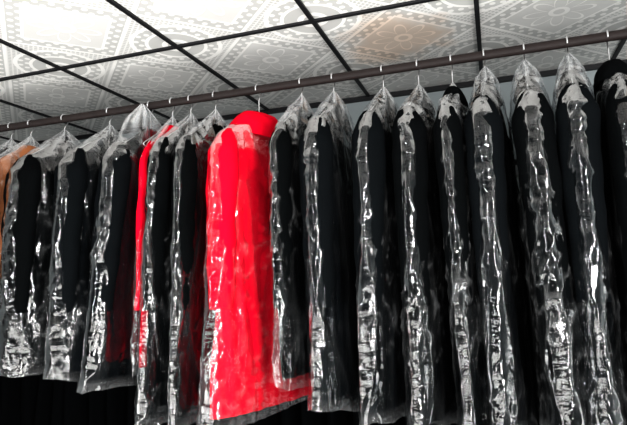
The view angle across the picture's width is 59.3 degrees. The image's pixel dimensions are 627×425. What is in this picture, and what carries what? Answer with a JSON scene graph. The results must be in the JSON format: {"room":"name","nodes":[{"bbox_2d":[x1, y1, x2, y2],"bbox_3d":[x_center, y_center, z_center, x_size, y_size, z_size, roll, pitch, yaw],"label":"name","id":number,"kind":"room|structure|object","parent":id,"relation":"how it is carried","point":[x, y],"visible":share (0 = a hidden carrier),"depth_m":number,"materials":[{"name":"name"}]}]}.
{"room":"laundry","nodes":[
{"label":"laundry","id":0,"kind":"room"},
{"bbox_2d":[17,70,596,414],"bbox_3d":[0.095,0.607,3.082,6.800,2.480,0.100,-4,-7,18],"label":"wall","id":1,"kind":"structure","parent":0,"point":[548,85],"depth_m":2.86,"materials":[{"name":"grey paint"}]},
{"bbox_2d":[0,0,626,145],"bbox_3d":[-0.743,-0.889,0.838,6.800,0.050,5.150,-4,-7,18],"label":"ceiling","id":2,"kind":"structure","parent":0,"point":[59,32],"depth_m":2.38,"materials":[{"name":"tile"}]},
{"bbox_2d":[0,0,626,148],"bbox_3d":[-0.742,-0.852,0.834,6.600,0.024,4.950,-4,-7,18],"label":"grid","id":3,"kind":"object","parent":2,"relation":"attached to","point":[311,20],"depth_m":2.61,"materials":[{"name":"black metal"}]},
{"bbox_3d":[-0.648,1.623,0.554,6.800,0.050,5.150,-4,-7,18],"label":"floor","id":4,"kind":"structure","parent":0,"visible":0},
{"bbox_2d":[0,159,625,424],"bbox_3d":[-0.004,0.816,2.730,6.528,1.994,0.558,-4,-7,18],"label":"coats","id":5,"kind":"object","parent":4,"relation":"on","point":[29,395],"visible":0.13,"depth_m":2.79,"materials":[{"name":"black fabric"}]},
{"bbox_3d":[-3.875,0.603,1.725,0.100,2.480,4.950,-4,-7,18],"label":"wall","id":6,"kind":"structure","parent":0,"visible":0},
{"bbox_2d":[0,29,626,131],"bbox_3d":[-0.301,-0.456,2.103,6.598,0.080,0.080,-4,-7,18],"label":"rail","id":7,"kind":"object","parent":6,"relation":"attached to","point":[615,35],"visible":0.88,"depth_m":1.96,"materials":[{"name":"metal"}]},
{"bbox_2d":[0,122,16,359],"bbox_3d":[-1.315,0.127,2.380,0.124,1.060,0.509,-5,-7,24],"label":"coat","id":8,"kind":"object","parent":7,"relation":"hanging from","point":[4,317],"visible":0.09,"depth_m":2.29,"materials":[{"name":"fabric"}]},
{"bbox_2d":[0,119,40,261],"bbox_3d":[-1.218,-0.050,2.367,0.098,0.720,0.491,-5,-7,26],"label":"coat","id":9,"kind":"object","parent":7,"relation":"hanging from","point":[7,161],"visible":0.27,"depth_m":2.27,"materials":[{"name":"orange fabric"}]},
{"bbox_2d":[0,114,77,366],"bbox_3d":[-1.053,0.110,2.301,0.243,1.064,0.513,-6,-7,30],"label":"coat","id":10,"kind":"object","parent":7,"relation":"hanging from","point":[28,195],"visible":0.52,"depth_m":2.11,"materials":[{"name":"black fabric"}]},
{"bbox_2d":[50,107,120,373],"bbox_3d":[-0.840,0.101,2.231,0.207,1.078,0.530,-6,-7,28],"label":"coat","id":11,"kind":"object","parent":7,"relation":"hanging from","point":[76,174],"visible":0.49,"depth_m":2.03,"materials":[{"name":"black fabric"}]},
{"bbox_2d":[86,101,158,383],"bbox_3d":[-0.693,0.104,2.177,0.245,1.107,0.517,-5,-7,22],"label":"coat","id":12,"kind":"object","parent":7,"relation":"hanging from","point":[114,351],"visible":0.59,"depth_m":1.99,"materials":[{"name":"black fabric"}]},
{"bbox_2d":[134,97,178,367],"bbox_3d":[-0.556,0.071,2.136,0.087,1.062,0.412,-5,-7,24],"label":"coat","id":13,"kind":"object","parent":7,"relation":"hanging from","point":[167,130],"visible":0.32,"depth_m":1.96,"materials":[{"name":"red fabric"}]},
{"bbox_2d":[142,94,199,418],"bbox_3d":[-0.484,0.146,2.104,0.152,1.224,0.520,-5,-7,26],"label":"coat","id":14,"kind":"object","parent":7,"relation":"hanging from","point":[160,396],"visible":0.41,"depth_m":1.91,"materials":[{"name":"black fabric"}]},
{"bbox_2d":[171,91,226,417],"bbox_3d":[-0.363,0.131,2.068,0.122,1.210,0.521,-5,-7,26],"label":"coat","id":15,"kind":"object","parent":7,"relation":"hanging from","point":[196,326],"visible":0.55,"depth_m":1.89,"materials":[{"name":"black fabric"}]},
{"bbox_2d":[206,84,313,418],"bbox_3d":[-0.185,0.116,2.006,0.166,1.207,0.607,-8,-8,40],"label":"coat","id":16,"kind":"object","parent":7,"relation":"hanging from","point":[246,377],"visible":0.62,"depth_m":1.85,"materials":[{"name":"red fabric"}]},
{"bbox_2d":[268,77,313,378],"bbox_3d":[-0.027,0.041,1.962,0.113,1.080,0.516,-5,-7,25],"label":"coat","id":17,"kind":"object","parent":7,"relation":"hanging from","point":[296,334],"visible":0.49,"depth_m":1.78,"materials":[{"name":"black fabric"}]},
{"bbox_2d":[299,72,363,404],"bbox_3d":[0.092,0.071,1.916,0.161,1.159,0.525,-5,-7,20],"label":"coat","id":18,"kind":"object","parent":7,"relation":"hanging from","point":[325,143],"visible":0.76,"depth_m":1.74,"materials":[{"name":"black fabric"}]},
{"bbox_2d":[352,65,414,416],"bbox_3d":[0.252,0.073,1.869,0.154,1.186,0.522,-5,-7,26],"label":"coat","id":19,"kind":"object","parent":7,"relation":"hanging from","point":[387,329],"visible":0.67,"depth_m":1.69,"materials":[{"name":"black fabric"}]},
{"bbox_2d":[392,59,460,424],"bbox_3d":[0.384,0.075,1.827,0.150,1.210,0.530,-5,-7,25],"label":"coat","id":20,"kind":"object","parent":7,"relation":"hanging from","point":[423,269],"visible":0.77,"depth_m":1.65,"materials":[{"name":"black fabric"}]},
{"bbox_2d":[433,54,490,424],"bbox_3d":[0.498,0.073,1.783,0.135,1.223,0.518,-5,-7,27],"label":"coat","id":21,"kind":"object","parent":7,"relation":"hanging from","point":[448,128],"visible":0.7,"depth_m":1.59,"materials":[{"name":"black fabric"}]},
{"bbox_2d":[464,49,531,424],"bbox_3d":[0.587,0.079,1.758,0.156,1.248,0.526,-5,-7,24],"label":"coat","id":22,"kind":"object","parent":7,"relation":"hanging from","point":[490,161],"visible":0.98,"depth_m":1.56,"materials":[{"name":"black fabric"}]},
{"bbox_2d":[511,43,585,424],"bbox_3d":[0.723,0.045,1.716,0.173,1.200,0.522,-5,-7,23],"label":"coat","id":23,"kind":"object","parent":7,"relation":"hanging from","point":[532,121],"visible":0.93,"depth_m":1.51,"materials":[{"name":"black fabric"}]},
{"bbox_2d":[555,36,625,424],"bbox_3d":[0.827,0.068,1.677,0.159,1.262,0.528,-5,-7,24],"label":"coat","id":24,"kind":"object","parent":7,"relation":"hanging from","point":[577,113],"visible":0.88,"depth_m":1.49,"materials":[{"name":"black fabric"}]},
{"bbox_2d":[593,30,626,424],"bbox_3d":[0.932,0.059,1.640,0.132,1.260,0.522,-5,-7,23],"label":"coat","id":25,"kind":"object","parent":7,"relation":"hanging from","point":[610,80],"visible":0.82,"depth_m":1.57,"materials":[{"name":"black fabric"}]}
]}

